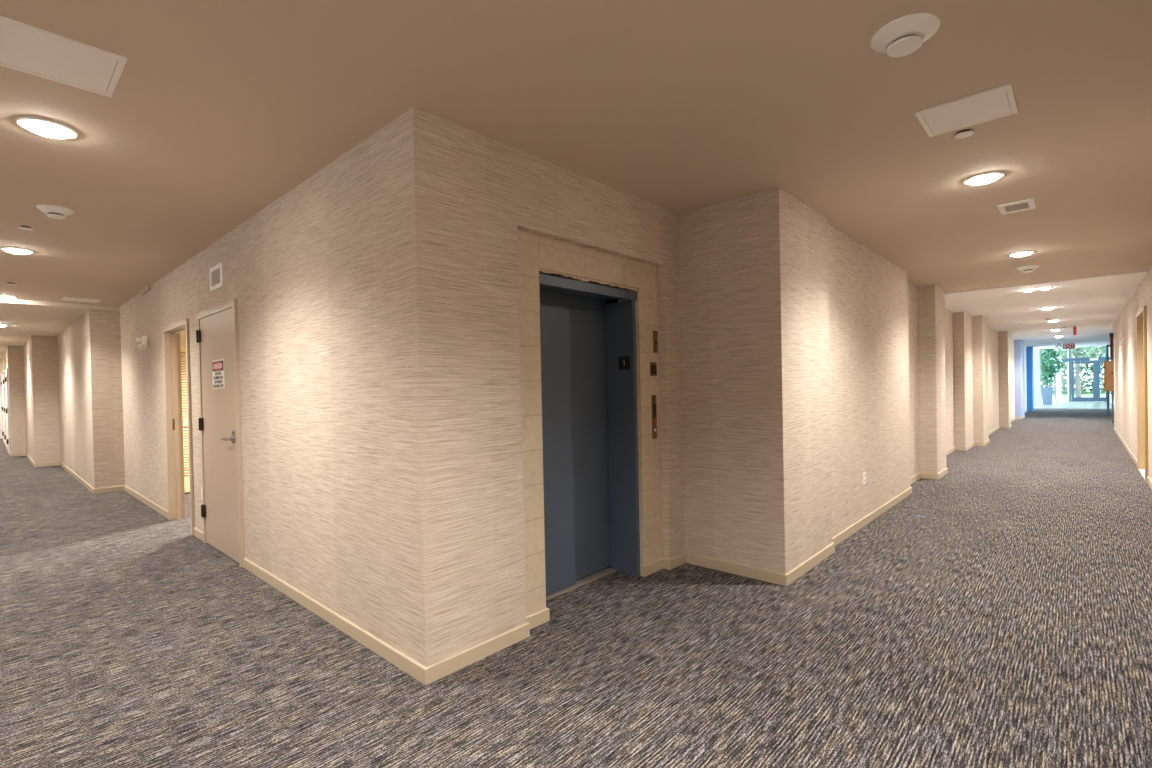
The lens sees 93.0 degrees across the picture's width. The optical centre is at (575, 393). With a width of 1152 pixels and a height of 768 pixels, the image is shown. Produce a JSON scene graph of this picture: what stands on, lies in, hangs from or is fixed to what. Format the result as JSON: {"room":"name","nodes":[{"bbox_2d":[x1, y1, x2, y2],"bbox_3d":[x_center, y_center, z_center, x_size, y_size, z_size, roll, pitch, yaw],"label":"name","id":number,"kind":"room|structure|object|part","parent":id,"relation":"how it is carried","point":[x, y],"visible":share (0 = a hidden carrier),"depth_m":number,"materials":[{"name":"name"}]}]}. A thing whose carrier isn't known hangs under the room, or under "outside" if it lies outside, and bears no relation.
{"room":"apartment building corridor","nodes":[
{"label":"apartment building corridor","id":0,"kind":"room"},
{"bbox_2d":[0,373,1,438],"bbox_3d":[-20.469,0.270,18.409,0.200,2.595,1.550,-1,1,43],"label":"wall","id":1,"kind":"structure","parent":0,"point":[0,373],"depth_m":18.90,"materials":[{"name":"paint"}]},
{"bbox_2d":[0,298,119,362],"bbox_3d":[-14.370,-1.226,13.481,19.070,0.255,2.650,-1,1,43],"label":"ceiling","id":2,"kind":"structure","parent":0,"point":[35,318],"depth_m":8.40,"materials":[{"name":"beige paint"}]},
{"bbox_2d":[0,320,15,324],"bbox_3d":[-9.246,-1.145,8.725,0.550,0.010,0.410,-1,1,43],"label":"ceiling access panel","id":3,"kind":"object","parent":2,"relation":"attached to","point":[1,321],"visible":1,"depth_m":8.78,"materials":[{"name":"white metal"}]},
{"bbox_2d":[0,309,124,488],"bbox_3d":[-13.237,0.176,13.512,17.470,2.595,1.070,-1,1,43],"label":"wall","id":4,"kind":"structure","parent":0,"point":[65,389],"depth_m":9.08,"materials":[{"name":"paper"}]},
{"bbox_2d":[1,374,4,443],"bbox_3d":[-17.588,0.476,16.772,1.050,2.099,0.055,-1,1,43],"label":"door","id":5,"kind":"structure","parent":4,"relation":"in","point":[2,407],"depth_m":16.44,"materials":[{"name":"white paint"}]},
{"bbox_2d":[2,372,6,448],"bbox_3d":[-15.826,0.458,15.144,1.050,2.099,0.055,-1,1,43],"label":"door","id":6,"kind":"structure","parent":4,"relation":"in","point":[3,379],"depth_m":14.81,"materials":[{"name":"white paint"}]},
{"bbox_2d":[5,368,9,454],"bbox_3d":[-14.210,0.441,13.651,1.050,2.099,0.055,-1,1,43],"label":"door","id":7,"kind":"structure","parent":4,"relation":"in","point":[6,369],"depth_m":13.31,"materials":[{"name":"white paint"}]},
{"bbox_2d":[2,436,167,517],"bbox_3d":[-12.252,1.429,12.319,20.123,0.074,0.508,-1,1,40],"label":"baseboard","id":8,"kind":"structure","parent":4,"relation":"attached to","point":[162,511],"depth_m":7.81,"materials":[{"name":"beige paint"}]},
{"bbox_2d":[180,331,189,493],"bbox_3d":[-3.496,0.016,7.406,3.170,2.650,3.180,-1,1,43],"label":"wall","id":9,"kind":"structure","parent":0,"point":[182,334],"depth_m":7.53,"materials":[{"name":"beige paint"}]},
{"bbox_2d":[180,346,189,491],"bbox_3d":[-5.281,0.346,7.566,0.045,2.000,0.900,-1,1,43],"label":"louvered door","id":10,"kind":"structure","parent":9,"relation":"in","point":[183,348],"depth_m":7.48,"materials":[{"name":"beige paint"}]},
{"bbox_2d":[120,107,447,666],"bbox_3d":[-3.587,0.042,5.244,7.930,2.650,0.120,-1,1,43],"label":"wall","id":11,"kind":"structure","parent":0,"point":[335,283],"depth_m":3.08,"materials":[{"name":"paper"}]},
{"bbox_2d":[136,336,147,348],"bbox_3d":[-5.239,-0.611,6.600,0.207,0.166,0.100,-1,1,43],"label":"emergency light","id":12,"kind":"object","parent":11,"relation":"attached to","point":[144,345],"visible":1,"depth_m":6.58,"materials":[{"name":"white plastic"}]},
{"bbox_2d":[140,285,150,294],"bbox_3d":[-5.160,-1.240,6.555,0.500,0.048,0.030,-1,1,43],"label":"junction cover","id":13,"kind":"object","parent":11,"relation":"attached to","point":[146,289],"visible":1,"depth_m":6.50,"materials":[{"name":"beige paint"}]},
{"bbox_2d":[163,318,194,534],"bbox_3d":[-4.044,0.324,5.660,1.020,2.094,0.144,-1,1,43],"label":"door frame","id":14,"kind":"structure","parent":11,"relation":"in","point":[174,452],"depth_m":5.95,"materials":[{"name":"beige paint"}]},
{"bbox_2d":[194,528,202,540],"bbox_3d":[-3.547,1.330,5.155,0.370,0.074,0.013,-1,1,43],"label":"baseboard","id":15,"kind":"structure","parent":11,"relation":"attached to","point":[197,533],"depth_m":5.16,"materials":[{"name":"beige paint"}]},
{"bbox_2d":[209,262,223,291],"bbox_3d":[-3.029,-0.980,4.607,0.350,0.195,0.012,-1,1,43],"label":"air vent","id":16,"kind":"object","parent":11,"relation":"in","point":[216,272],"visible":1,"depth_m":4.59,"materials":[{"name":"white metal"}]},
{"bbox_2d":[211,268,219,285],"bbox_3d":[-3.028,-0.980,4.608,0.260,0.125,0.009,-1,1,43],"label":"grille","id":17,"kind":"object","parent":16,"relation":"attached to","point":[215,272],"depth_m":4.62,"materials":[{"name":"beige metal"}]},
{"bbox_2d":[196,299,243,566],"bbox_3d":[-3.005,0.314,4.658,1.095,2.094,0.207,-1,1,43],"label":"door","id":18,"kind":"structure","parent":11,"relation":"in","point":[217,340],"depth_m":4.58,"materials":[{"name":"beige paint"}]},
{"bbox_3d":[-3.010,-0.231,4.597,0.316,0.081,0.001,-1,1,43],"label":"black panel","id":19,"kind":"part","parent":18,"relation":"part of","materials":[{"name":"plastic"}]},
{"bbox_3d":[-2.782,0.361,4.353,0.130,0.029,0.059,-1,1,43],"label":"handle lever","id":20,"kind":"part","parent":18,"relation":"part of","materials":[{"name":"silver metal"}]},
{"bbox_2d":[243,557,549,684],"bbox_3d":[-1.354,1.301,3.703,2.603,0.074,0.856,-1,1,43],"label":"baseboard","id":21,"kind":"structure","parent":11,"relation":"attached to","point":[425,675],"depth_m":2.87,"materials":[{"name":"beige paint"}]},
{"bbox_2d":[436,116,684,656],"bbox_3d":[-0.004,-0.012,3.465,0.250,2.650,2.130,-1,1,43],"label":"wall","id":22,"kind":"structure","parent":0,"point":[489,190],"depth_m":2.85,"materials":[{"name":"paper"}]},
{"bbox_2d":[0,408,1151,767],"bbox_3d":[0.214,1.163,20.747,30.600,0.100,33.000,-1,1,43],"label":"floor","id":23,"kind":"structure","parent":0,"point":[1008,624],"depth_m":2.79,"materials":[{"name":"carpet"}]},
{"bbox_2d":[1103,361,1113,422],"bbox_3d":[15.553,-0.047,15.647,0.628,1.800,0.350,-1,1,43],"label":"tall cabinet","id":24,"kind":"object","parent":23,"relation":"on","point":[1108,366],"visible":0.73,"depth_m":15.68,"materials":[{"name":"brown wood"}]},
{"bbox_3d":[15.455,-0.508,15.537,0.575,0.830,0.025,-1,1,43],"label":"door","id":25,"kind":"part","parent":24,"relation":"part of","materials":[{"name":"brown wood"}]},
{"bbox_3d":[15.493,0.388,15.763,0.040,0.930,0.040,-1,1,43],"label":"leg","id":26,"kind":"part","parent":24,"relation":"part of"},
{"bbox_2d":[0,0,1151,348],"bbox_3d":[7.160,-1.698,14.245,11.530,0.218,33.000,-1,1,43],"label":"ceiling","id":27,"kind":"structure","parent":0,"point":[217,110],"depth_m":2.64,"materials":[{"name":"beige paint"}]},
{"bbox_2d":[0,295,17,298],"bbox_3d":[-7.208,-1.212,6.916,0.214,0.029,0.214,-1,1,43],"label":"recessed light","id":28,"kind":"object","parent":27,"relation":"in","point":[1,296],"visible":1,"depth_m":6.88,"materials":[{"name":"white plastic"}]},
{"bbox_2d":[0,247,34,253],"bbox_3d":[-4.858,-1.236,4.759,0.214,0.029,0.214,-1,1,43],"label":"recessed light","id":29,"kind":"object","parent":27,"relation":"in","point":[15,250],"visible":1,"depth_m":4.72,"materials":[{"name":"white plastic"}]},
{"bbox_2d":[18,226,33,229],"bbox_3d":[-4.151,-1.251,4.125,0.084,0.016,0.084,-1,1,43],"label":"sprinkler cover","id":30,"kind":"object","parent":27,"relation":"attached to","point":[20,227],"visible":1,"depth_m":4.11,"materials":[{"name":"white plastic"}]},
{"bbox_2d":[16,117,77,138],"bbox_3d":[-2.530,-1.260,2.622,0.214,0.029,0.214,-1,1,43],"label":"recessed light","id":31,"kind":"object","parent":27,"relation":"in","point":[44,127],"visible":1,"depth_m":2.59,"materials":[{"name":"white plastic"}]},
{"bbox_2d":[36,204,73,218],"bbox_3d":[-3.569,-1.236,3.752,0.190,0.062,0.190,-1,1,43],"label":"smoke detector","id":32,"kind":"object","parent":27,"relation":"attached to","point":[51,211],"visible":1,"depth_m":3.71,"materials":[{"name":"white plastic"}]},
{"bbox_2d":[0,16,126,96],"bbox_3d":[-1.989,-1.275,2.079,0.379,0.010,0.388,-1,1,43],"label":"ceiling access panel","id":33,"kind":"object","parent":27,"relation":"attached to","point":[25,48],"visible":1,"depth_m":2.08,"materials":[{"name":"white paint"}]},
{"bbox_2d":[62,297,100,302],"bbox_3d":[-6.530,-1.240,7.223,0.320,0.010,0.361,-1,1,43],"label":"ceiling access panel","id":34,"kind":"object","parent":27,"relation":"attached to","point":[64,298],"visible":1,"depth_m":7.20,"materials":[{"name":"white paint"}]},
{"bbox_2d":[870,13,939,56],"bbox_3d":[1.229,-1.316,2.042,0.224,0.062,0.224,-1,1,43],"label":"smoke detector","id":35,"kind":"object","parent":27,"relation":"attached to","point":[902,36],"visible":1,"depth_m":2.00,"materials":[{"name":"white plastic"}]},
{"bbox_2d":[954,130,973,138],"bbox_3d":[2.041,-1.365,2.870,0.084,0.016,0.084,-1,1,43],"label":"sprinkler cover","id":36,"kind":"object","parent":27,"relation":"attached to","point":[965,133],"visible":1,"depth_m":2.86,"materials":[{"name":"white plastic"}]},
{"bbox_2d":[915,83,1017,136],"bbox_3d":[1.894,-1.362,2.648,0.366,0.010,0.348,-1,1,43],"label":"ceiling access panel","id":37,"kind":"object","parent":27,"relation":"attached to","point":[997,102],"visible":1,"depth_m":2.63,"materials":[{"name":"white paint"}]},
{"bbox_2d":[963,171,1004,184],"bbox_3d":[2.634,-1.377,3.527,0.214,0.029,0.214,-1,1,43],"label":"recessed light","id":38,"kind":"object","parent":27,"relation":"in","point":[983,178],"visible":1,"depth_m":3.49,"materials":[{"name":"white plastic"}]},
{"bbox_2d":[997,198,1035,214],"bbox_3d":[3.326,-1.409,4.120,0.207,0.010,0.287,-1,1,43],"label":"ceiling vent","id":39,"kind":"object","parent":27,"relation":"in","point":[1028,204],"visible":1,"depth_m":4.10,"materials":[{"name":"white metal"}]},
{"bbox_2d":[1004,202,1028,211],"bbox_3d":[3.326,-1.409,4.120,0.137,0.008,0.187,-1,1,43],"label":"grille","id":40,"kind":"object","parent":39,"relation":"attached to","point":[1024,205],"depth_m":4.13,"materials":[{"name":"beige metal"}]},
{"bbox_2d":[1008,251,1034,256],"bbox_3d":[4.628,-1.443,5.672,0.214,0.029,0.214,-1,1,43],"label":"recessed light","id":41,"kind":"object","parent":27,"relation":"in","point":[1022,253],"visible":1,"depth_m":5.63,"materials":[{"name":"white plastic"}]},
{"bbox_2d":[1016,265,1039,272],"bbox_3d":[5.287,-1.449,6.385,0.210,0.062,0.210,-1,1,43],"label":"smoke detector","id":42,"kind":"object","parent":27,"relation":"attached to","point":[1025,269],"visible":1,"depth_m":6.34,"materials":[{"name":"white plastic"}]},
{"bbox_2d":[1063,343,1074,348],"bbox_3d":[18.311,-1.779,20.282,0.320,0.220,0.042,-1,1,43],"label":"exit sign","id":43,"kind":"object","parent":27,"relation":"hanging from","point":[1068,345],"visible":1,"depth_m":20.26,"materials":[{"name":"red paint"}]},
{"bbox_2d":[1073,326,1076,334],"bbox_3d":[12.429,-1.576,13.604,0.062,0.230,0.300,-1,1,43],"label":"sign","id":44,"kind":"object","parent":27,"relation":"hanging from","point":[1074,327],"visible":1,"depth_m":13.50,"materials":[{"name":"red paint"}]},
{"bbox_2d":[1109,333,1113,358],"bbox_3d":[15.563,-1.378,15.741,0.260,0.740,0.100,-1,1,43],"label":"hanging banner","id":45,"kind":"object","parent":27,"relation":"hanging from","point":[1111,335],"visible":0.37,"depth_m":15.77,"materials":[{"name":"red fabric"}]},
{"bbox_2d":[518,230,662,616],"bbox_3d":[0.075,0.193,3.592,0.190,2.235,1.415,-1,1,43],"label":"door frame","id":46,"kind":"structure","parent":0,"point":[535,252],"depth_m":3.28,"materials":[{"name":"beige wood"}]},
{"bbox_2d":[539,269,639,606],"bbox_3d":[-0.009,0.289,3.615,0.332,2.044,1.030,-1,1,43],"label":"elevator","id":47,"kind":"object","parent":46,"relation":"attached to","point":[589,376],"visible":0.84,"depth_m":3.85,"materials":[{"name":"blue metal"}]},
{"bbox_3d":[-0.224,0.339,3.498,0.025,1.913,0.565,-1,1,43],"label":"door","id":48,"kind":"part","parent":47,"relation":"part of","materials":[{"name":"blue metal"}]},
{"bbox_3d":[-0.049,1.304,3.714,0.125,0.014,0.895,-1,1,43],"label":"sill","id":49,"kind":"part","parent":47,"relation":"part of","materials":[{"name":"metal"}]},
{"bbox_3d":[0.069,0.329,3.871,0.025,1.913,0.550,-1,1,43],"label":"door","id":50,"kind":"part","parent":47,"relation":"part of","materials":[{"name":"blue metal"}]},
{"bbox_3d":[0.348,-0.217,3.907,0.100,0.096,0.004,-1,1,43],"label":"floor plate","id":51,"kind":"part","parent":47,"relation":"part of","materials":[{"name":"black metal"}]},
{"bbox_2d":[650,362,656,375],"bbox_3d":[0.569,-0.180,3.983,0.009,0.100,0.079,-1,1,43],"label":"indicator","id":52,"kind":"object","parent":46,"relation":"attached to","point":[653,365],"visible":1,"depth_m":3.98,"materials":[{"name":"gold metal"}]},
{"bbox_2d":[651,395,656,438],"bbox_3d":[0.577,0.170,3.986,0.012,0.320,0.055,-1,1,43],"label":"panel","id":53,"kind":"object","parent":46,"relation":"attached to","point":[654,407],"visible":1,"depth_m":3.98,"materials":[{"name":"gold metal"}]},
{"bbox_2d":[653,331,657,352],"bbox_3d":[0.587,-0.380,4.004,0.010,0.160,0.050,-1,1,43],"label":"switch panel","id":54,"kind":"object","parent":46,"relation":"attached to","point":[655,337],"visible":1,"depth_m":4.00,"materials":[{"name":"gold metal"}]},
{"bbox_2d":[606,300,617,303],"bbox_3d":[-0.122,-0.014,3.867,0.470,2.650,2.000,-1,1,43],"label":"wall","id":55,"kind":"structure","parent":0,"point":[607,301],"depth_m":4.52,"materials":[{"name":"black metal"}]},
{"bbox_2d":[679,188,1024,573],"bbox_3d":[8.117,-0.273,11.669,1.050,2.650,20.950,-1,1,43],"label":"wall","id":56,"kind":"structure","parent":0,"point":[812,362],"depth_m":4.10,"materials":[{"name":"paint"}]},
{"bbox_2d":[640,410,1026,585],"bbox_3d":[9.505,0.971,13.038,0.913,0.074,25.713,-1,1,43],"label":"baseboard","id":57,"kind":"structure","parent":56,"relation":"attached to","point":[788,578],"depth_m":4.05,"materials":[{"name":"beige paint"}]},
{"bbox_2d":[863,472,865,484],"bbox_3d":[2.729,0.797,5.161,0.006,0.114,0.072,-1,1,43],"label":"wall outlet","id":58,"kind":"object","parent":56,"relation":"attached to","point":[864,473],"visible":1,"depth_m":5.15,"materials":[{"name":"white plastic"}]},
{"bbox_2d":[1024,346,1026,409],"bbox_3d":[16.651,-0.546,20.969,0.770,2.632,4.300,-1,1,43],"label":"wall","id":59,"kind":"structure","parent":0,"point":[1025,375],"depth_m":21.84,"materials":[{"name":"paint"}]},
{"bbox_2d":[1026,346,1033,410],"bbox_3d":[18.430,-0.603,22.763,0.950,2.632,0.750,-1,1,43],"label":"wall","id":60,"kind":"structure","parent":0,"point":[1029,350],"depth_m":22.24,"materials":[{"name":"paint"}]},
{"bbox_2d":[1033,349,1040,406],"bbox_3d":[21.933,-0.947,26.087,0.390,3.100,0.600,-1,1,43],"label":"pier","id":61,"kind":"object","parent":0,"point":[1036,352],"visible":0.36,"depth_m":25.83,"materials":[{"name":"beige paint"}]},
{"bbox_2d":[1041,387,1052,404],"bbox_3d":[23.776,0.118,27.548,0.426,0.859,0.426,-1,1,43],"label":"planter","id":62,"kind":"object","parent":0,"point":[1047,392],"depth_m":27.41,"materials":[{"name":"stone"}]},
{"bbox_2d":[1056,371,1061,399],"bbox_3d":[29.516,-0.502,33.393,0.250,1.769,0.400,-1,1,43],"label":"wall pier","id":63,"kind":"object","parent":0,"point":[1059,372],"visible":0.64,"depth_m":33.23,"materials":[{"name":"beige paint"}]},
{"bbox_2d":[1034,401,1111,408],"bbox_3d":[23.965,0.585,28.410,6.100,0.100,10.500,-1,1,43],"label":"floor tile","id":64,"kind":"structure","parent":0,"point":[1073,404],"depth_m":26.30,"materials":[{"name":"white tile"}]},
{"bbox_2d":[1040,348,1060,404],"bbox_3d":[23.822,-0.873,27.506,0.993,2.839,0.946,-1,1,43],"label":"potted shrub","id":65,"kind":"object","parent":64,"relation":"on","point":[1048,372],"visible":0.94,"depth_m":27.39,"materials":[{"name":"green plant"}]},
{"bbox_2d":[1114,265,1151,480],"bbox_3d":[6.710,-0.182,6.232,0.150,2.650,20.450,-1,1,43],"label":"wall","id":66,"kind":"structure","parent":0,"point":[1125,358],"depth_m":9.23,"materials":[{"name":"paint"}]},
{"bbox_2d":[1114,427,1137,466],"bbox_3d":[10.868,0.967,10.841,0.013,0.074,8.090,-1,1,43],"label":"baseboard","id":67,"kind":"structure","parent":66,"relation":"attached to","point":[1133,457],"depth_m":9.81,"materials":[{"name":"beige paint"}]},
{"bbox_2d":[1136,306,1147,481],"bbox_3d":[7.732,-0.011,7.342,0.198,2.240,1.250,-1,1,43],"label":"door","id":68,"kind":"structure","parent":66,"relation":"in","point":[1141,316],"depth_m":7.79,"materials":[{"name":"beige paint"}]},
{"bbox_2d":[1147,476,1151,488],"bbox_3d":[3.557,1.208,2.923,0.013,0.074,10.950,-1,1,43],"label":"baseboard","id":69,"kind":"structure","parent":66,"relation":"attached to","point":[1149,481],"depth_m":6.70,"materials":[{"name":"beige paint"}]},
{"bbox_3d":[21.676,-0.945,21.967,0.495,3.200,23.000,-1,1,43],"label":"wall","id":70,"kind":"structure","parent":0,"visible":0},
{"bbox_2d":[1041,348,1070,401],"bbox_3d":[26.427,-1.098,31.190,5.830,3.099,0.120,-1,1,43],"label":"window","id":71,"kind":"structure","parent":70,"relation":"in","point":[1068,350],"depth_m":30.32,"materials":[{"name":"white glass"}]},
{"bbox_2d":[1062,357,1109,401],"bbox_3d":[27.857,-0.762,29.839,1.900,2.399,0.220,-1,1,43],"label":"door","id":72,"kind":"structure","parent":71,"relation":"attached to","point":[1096,361],"depth_m":29.65,"materials":[{"name":"metal"}]},
{"bbox_2d":[1106,345,1112,415],"bbox_3d":[18.549,-0.469,18.742,0.480,2.449,0.040,-1,1,43],"label":"door","id":73,"kind":"structure","parent":70,"relation":"in","point":[1107,346],"depth_m":18.87,"materials":[{"name":"metal"}]},
{"label":"outside","id":74,"kind":"structure","parent":0,"visible":0},
{"bbox_2d":[1041,396,1105,400],"bbox_3d":[31.587,0.382,36.001,26.000,0.140,11.000,-1,1,43],"label":"ground","id":75,"kind":"structure","parent":74,"point":[1053,397],"depth_m":36.96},
{"bbox_2d":[1041,368,1067,398],"bbox_3d":[30.445,-0.644,34.982,1.840,1.979,0.060,-1,1,43],"label":"metal railing","id":76,"kind":"object","parent":75,"relation":"on","point":[1064,383],"visible":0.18,"depth_m":34.81,"materials":[{"name":"white metal"}]},
{"bbox_2d":[1044,346,1105,396],"bbox_3d":[32.661,-2.494,35.513,4.195,5.611,4.199,-1,1,43],"label":"tree","id":77,"kind":"object","parent":75,"relation":"on","point":[1076,351],"visible":0.12,"depth_m":35.49,"materials":[{"name":"green plant"}]},
{"bbox_3d":[32.638,-3.646,35.500,4.195,3.308,4.199,-1,1,43],"label":"crown","id":78,"kind":"part","parent":77,"relation":"part of","materials":[{"name":"green plant"}]},
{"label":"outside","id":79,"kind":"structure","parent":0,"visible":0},
{"bbox_2d":[1052,388,1110,395],"bbox_3d":[43.797,-0.106,58.067,70.000,0.150,38.000,-1,1,43],"label":"lawn","id":80,"kind":"structure","parent":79,"point":[1053,394],"depth_m":44.00,"materials":[{"name":"green plant"}]},
{"bbox_2d":[1042,346,1109,393],"bbox_3d":[42.098,-1.728,45.953,17.007,4.948,2.155,-1,1,42],"label":"hedge","id":81,"kind":"object","parent":80,"relation":"on","point":[1063,365],"visible":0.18,"depth_m":45.48,"materials":[{"name":"green plant"}]}
]}

